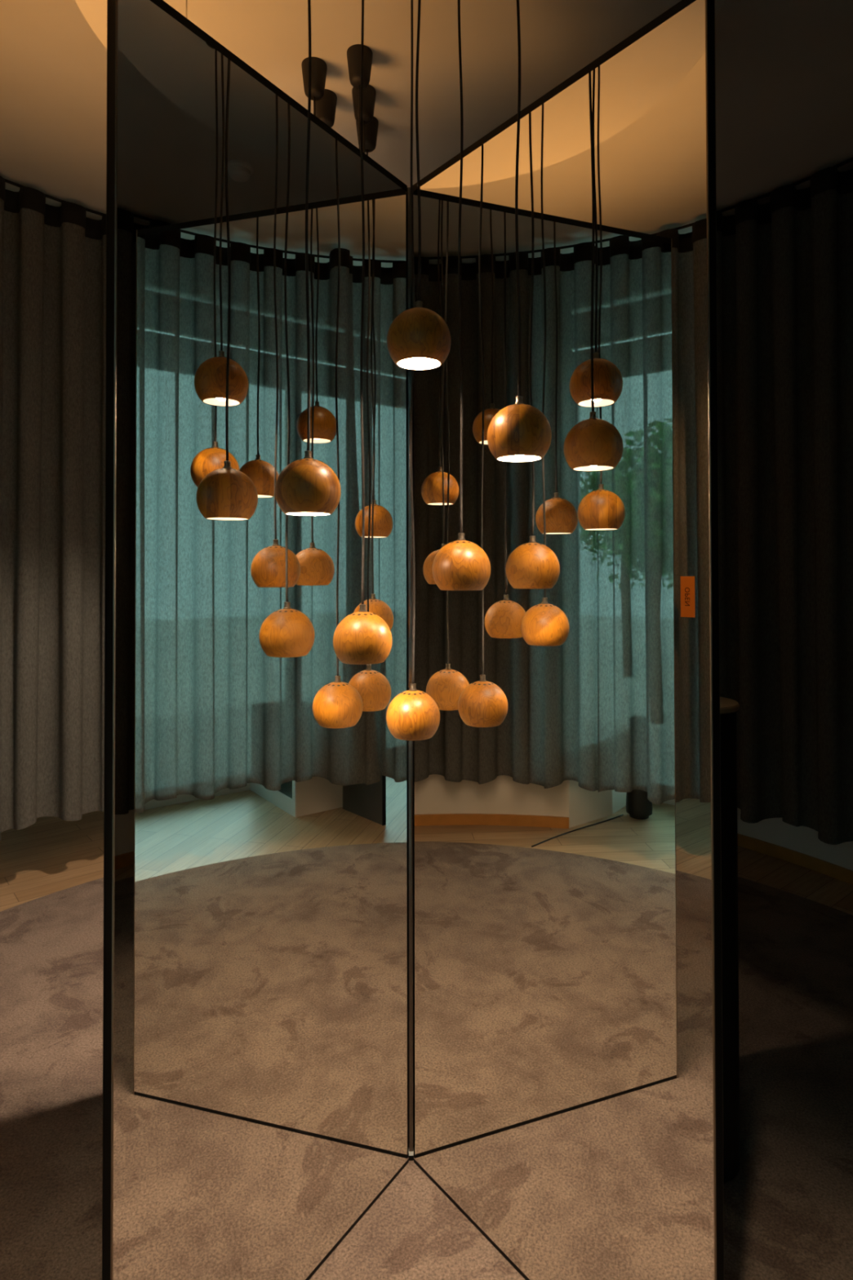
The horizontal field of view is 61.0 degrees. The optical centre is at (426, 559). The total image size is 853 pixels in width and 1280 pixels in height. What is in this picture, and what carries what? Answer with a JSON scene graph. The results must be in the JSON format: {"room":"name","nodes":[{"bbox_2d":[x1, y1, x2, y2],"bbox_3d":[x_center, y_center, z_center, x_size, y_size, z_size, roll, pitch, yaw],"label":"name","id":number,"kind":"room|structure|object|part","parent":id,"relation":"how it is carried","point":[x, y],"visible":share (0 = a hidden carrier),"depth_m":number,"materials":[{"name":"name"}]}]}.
{"room":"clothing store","nodes":[
{"label":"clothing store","id":0,"kind":"room"},
{"bbox_2d":[0,0,852,220],"bbox_3d":[-0.345,-1.795,1.870,6.600,0.120,6.500,0,-1,-1],"label":"ceiling","id":1,"kind":"structure","parent":0,"point":[784,68],"depth_m":2.70,"materials":[{"name":"white paint"}]},
{"bbox_2d":[75,0,725,186],"bbox_3d":[-0.064,-1.547,1.825,1.586,0.380,1.586,0,-1,-1],"label":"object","id":2,"kind":"structure","parent":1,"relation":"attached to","point":[559,38],"depth_m":1.91,"materials":[{"name":"white paint"}]},
{"bbox_2d":[186,0,187,18],"bbox_3d":[-0.568,-1.222,1.712,0.008,0.270,0.008,0,-1,-1],"label":"hanging wire","id":3,"kind":"object","parent":2,"relation":"hanging from","point":[186,0],"visible":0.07,"depth_m":1.71,"materials":[{"name":"silver metal"}]},
{"bbox_2d":[275,0,341,515],"bbox_3d":[-0.220,-0.724,1.346,0.120,1.279,0.120,0,-1,-4],"label":"pendant lamp","id":4,"kind":"object","parent":2,"relation":"hanging from","point":[308,486],"visible":1,"depth_m":1.30,"materials":[{"name":"brown wood"}]},
{"bbox_3d":[-0.219,-0.135,1.338,0.120,0.102,0.120,0,-1,-4],"label":"lamp shade","id":5,"kind":"part","parent":4,"relation":"part of","materials":[{"name":"brown wood"}]},
{"bbox_3d":[-0.220,-0.762,1.347,0.010,1.123,0.013,0,-1,-26],"label":"cord","id":6,"kind":"part","parent":4,"relation":"part of","materials":[{"name":"black plastic"}]},
{"bbox_2d":[301,56,327,115],"bbox_3d":[-0.306,-0.642,1.975,0.120,1.423,0.120,0,-1,-11],"label":"pendant lamp","id":7,"kind":"object","parent":2,"relation":"hanging from","point":[319,67],"visible":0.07,"depth_m":1.96,"materials":[{"name":"brown wood"}]},
{"bbox_3d":[-0.306,-0.657,1.976,0.009,1.220,0.013,0,-1,16],"label":"cord","id":8,"kind":"part","parent":7,"relation":"part of","materials":[{"name":"black fabric"}]},
{"bbox_2d":[315,88,337,127],"bbox_3d":[-0.295,-0.854,2.108,0.120,0.997,0.120,0,-1,-5],"label":"pendant lamp","id":9,"kind":"object","parent":2,"relation":"hanging from","point":[326,107],"visible":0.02,"depth_m":2.09,"materials":[{"name":"brown wood"}]},
{"bbox_2d":[346,44,372,150],"bbox_3d":[-0.177,-0.479,1.926,0.120,1.752,0.120,0,-1,-29],"label":"pendant lamp","id":10,"kind":"object","parent":2,"relation":"hanging from","point":[353,52],"visible":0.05,"depth_m":1.92,"materials":[{"name":"brown wood"}]},
{"bbox_3d":[-0.177,-0.494,1.927,0.012,1.549,0.012,0,-1,-29],"label":"cord","id":11,"kind":"part","parent":10,"relation":"part of","materials":[{"name":"black fabric"}]},
{"bbox_2d":[333,0,392,664],"bbox_3d":[-0.131,-0.577,1.483,0.120,1.568,0.120,0,-1,12],"label":"pendant lamp","id":12,"kind":"object","parent":2,"relation":"hanging from","point":[362,637],"visible":1,"depth_m":1.44,"materials":[{"name":"brown wood"}]},
{"bbox_3d":[-0.131,-0.615,1.484,0.008,1.412,0.014,1,-1,-41],"label":"cord","id":13,"kind":"part","parent":12,"relation":"part of","materials":[{"name":"black plastic"}]},
{"bbox_3d":[-0.130,0.156,1.473,0.120,0.102,0.120,0,-1,12],"label":"lamp shade","id":14,"kind":"part","parent":12,"relation":"part of","materials":[{"name":"brown wood"}]},
{"bbox_2d":[351,84,375,153],"bbox_3d":[-0.179,-0.569,2.082,0.120,1.568,0.120,0,-1,-18],"label":"pendant lamp","id":15,"kind":"object","parent":2,"relation":"hanging from","point":[369,92],"visible":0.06,"depth_m":2.07,"materials":[{"name":"brown wood"}]},
{"bbox_3d":[-0.179,-0.583,2.082,0.012,1.365,0.012,0,-1,-18],"label":"cord","id":16,"kind":"part","parent":15,"relation":"part of","materials":[{"name":"black fabric"}]},
{"bbox_2d":[355,116,378,155],"bbox_3d":[-0.181,-0.712,2.225,0.120,1.279,0.120,0,-1,-26],"label":"pendant lamp","id":17,"kind":"object","parent":2,"relation":"hanging from","point":[371,128],"visible":0.03,"depth_m":2.21,"materials":[{"name":"brown wood"}]},
{"bbox_2d":[386,0,439,740],"bbox_3d":[-0.031,-0.483,1.624,0.120,1.752,0.120,1,-1,-41],"label":"pendant lamp","id":18,"kind":"object","parent":2,"relation":"hanging from","point":[412,714],"visible":0.99,"depth_m":1.59,"materials":[{"name":"brown wood"}]},
{"bbox_3d":[-0.031,-0.521,1.624,0.012,1.596,0.012,1,-1,-41],"label":"cord","id":19,"kind":"part","parent":18,"relation":"part of","materials":[{"name":"black fabric"}]},
{"bbox_3d":[-0.030,0.342,1.612,0.120,0.102,0.120,1,-1,-41],"label":"lamp shade","id":20,"kind":"part","parent":18,"relation":"part of","materials":[{"name":"brown wood"}]},
{"bbox_2d":[386,0,451,370],"bbox_3d":[-0.015,-0.864,1.360,0.120,0.997,0.120,0,-1,16],"label":"pendant lamp","id":21,"kind":"object","parent":2,"relation":"hanging from","point":[419,338],"visible":1,"depth_m":1.32,"materials":[{"name":"brown wood"}]},
{"bbox_3d":[-0.015,-0.902,1.361,0.011,0.841,0.011,-1,-1,39],"label":"cord","id":22,"kind":"part","parent":21,"relation":"part of","materials":[{"name":"black fabric"}]},
{"bbox_3d":[-0.014,-0.387,1.353,0.035,0.035,0.035,0,-1,16],"label":"bulb","id":23,"kind":"part","parent":21,"relation":"part of","materials":[{"name":"white glass"}]},
{"bbox_3d":[-0.014,-0.417,1.354,0.120,0.102,0.120,0,-1,16],"label":"lamp shade","id":24,"kind":"part","parent":21,"relation":"part of","materials":[{"name":"brown wood"}]},
{"bbox_2d":[432,0,490,591],"bbox_3d":[0.070,-0.650,1.497,0.120,1.423,0.120,1,-1,-39],"label":"pendant lamp","id":25,"kind":"object","parent":2,"relation":"hanging from","point":[460,564],"visible":1,"depth_m":1.46,"materials":[{"name":"brown wood"}]},
{"bbox_3d":[0.070,-0.688,1.497,0.012,1.267,0.012,1,-1,-39],"label":"cord","id":26,"kind":"part","parent":25,"relation":"part of","materials":[{"name":"black fabric"}]},
{"bbox_3d":[0.072,0.011,1.488,0.120,0.102,0.120,1,-1,-39],"label":"lamp shade","id":27,"kind":"part","parent":25,"relation":"part of","materials":[{"name":"brown wood"}]},
{"bbox_2d":[487,0,551,462],"bbox_3d":[0.172,-0.776,1.365,0.120,1.174,0.120,0,-1,8],"label":"pendant lamp","id":28,"kind":"object","parent":2,"relation":"hanging from","point":[519,432],"visible":1,"depth_m":1.32,"materials":[{"name":"brown wood"}]},
{"bbox_3d":[0.173,-0.814,1.365,0.010,1.018,0.013,-1,-1,31],"label":"cord","id":29,"kind":"part","parent":28,"relation":"part of","materials":[{"name":"black plastic"}]},
{"bbox_3d":[0.174,-0.240,1.358,0.120,0.102,0.120,0,-1,8],"label":"lamp shade","id":30,"kind":"part","parent":28,"relation":"part of","materials":[{"name":"brown wood"}]},
{"bbox_2d":[4,157,852,215],"bbox_3d":[-0.089,-1.714,1.843,4.544,0.014,4.544,0,-1,-1],"label":"track","id":31,"kind":"object","parent":1,"relation":"attached to","point":[850,160],"visible":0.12,"depth_m":3.36,"materials":[{"name":"black metal"}]},
{"bbox_2d":[0,175,106,840],"bbox_3d":[-1.595,-0.234,2.927,0.927,2.892,3.578,-1,-1,36],"label":"curtain","id":32,"kind":"object","parent":31,"relation":"hanging from","point":[53,259],"visible":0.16,"depth_m":3.37,"materials":[{"name":"grey fabric"}]},
{"bbox_2d":[716,166,852,844],"bbox_3d":[1.255,-0.236,3.222,0.784,2.892,3.304,1,-1,-45],"label":"curtain","id":33,"kind":"object","parent":31,"relation":"hanging from","point":[784,264],"visible":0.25,"depth_m":3.27,"materials":[{"name":"grey fabric"}]},
{"bbox_2d":[0,810,852,915],"bbox_3d":[-0.338,1.527,1.825,6.600,0.094,6.500,0,-1,-1],"label":"floor","id":34,"kind":"structure","parent":0,"point":[51,855],"depth_m":3.55,"materials":[{"name":"brown wood"}]},
{"bbox_2d":[0,876,852,1279],"bbox_3d":[-0.030,1.477,1.867,4.310,0.006,4.310,0,-1,-1],"label":"carpet","id":35,"kind":"object","parent":34,"relation":"on","point":[788,1204],"visible":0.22,"depth_m":1.90,"materials":[{"name":"beige carpet"}]},
{"bbox_2d":[102,0,408,1279],"bbox_3d":[-0.277,0.267,1.464,0.025,2.405,0.795,-1,-1,34],"label":"mirror panel","id":36,"kind":"object","parent":35,"relation":"on","point":[255,988],"visible":1,"depth_m":1.35,"materials":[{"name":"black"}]},
{"bbox_3d":[-0.507,0.263,1.142,0.002,2.405,0.004,-1,-1,37],"label":"edge trim","id":37,"kind":"part","parent":36,"relation":"part of","materials":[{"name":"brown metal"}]},
{"bbox_3d":[-0.487,0.262,1.129,0.002,2.405,0.004,-1,-1,31],"label":"edge trim","id":38,"kind":"part","parent":36,"relation":"part of","materials":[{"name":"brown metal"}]},
{"bbox_2d":[407,187,413,1160],"bbox_3d":[-0.041,0.272,1.816,0.052,2.402,0.052,0,-1,-1],"label":"post","id":39,"kind":"object","parent":35,"relation":"on","point":[409,231],"visible":0.23,"depth_m":1.79,"materials":[{"name":"grey metal"}]},
{"bbox_2d":[412,0,724,1279],"bbox_3d":[0.222,0.266,1.484,0.025,2.405,0.795,1,-1,-38],"label":"mirror panel","id":40,"kind":"object","parent":35,"relation":"on","point":[568,1076],"visible":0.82,"depth_m":1.37,"materials":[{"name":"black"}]},
{"bbox_3d":[0.459,0.261,1.167,0.002,2.405,0.004,0,-1,-35],"label":"edge trim","id":41,"kind":"part","parent":40,"relation":"part of","materials":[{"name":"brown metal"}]},
{"bbox_3d":[0.477,0.261,1.181,0.002,2.405,0.004,1,-1,-38],"label":"edge trim","id":42,"kind":"part","parent":40,"relation":"part of","materials":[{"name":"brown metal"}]},
{"bbox_2d":[737,808,852,871],"bbox_3d":[1.107,-0.122,2.458,2.524,3.216,5.798,0,-1,-15],"label":"wall","id":43,"kind":"structure","parent":0,"point":[802,839],"depth_m":3.57,"materials":[{"name":"paint"}]},
{"bbox_2d":[737,833,852,884],"bbox_3d":[1.051,1.455,2.421,2.406,0.060,5.560,0,-1,-15],"label":"baseboard","id":44,"kind":"structure","parent":43,"relation":"attached to","point":[830,869],"depth_m":3.56,"materials":[{"name":"brown wood"}]}
]}

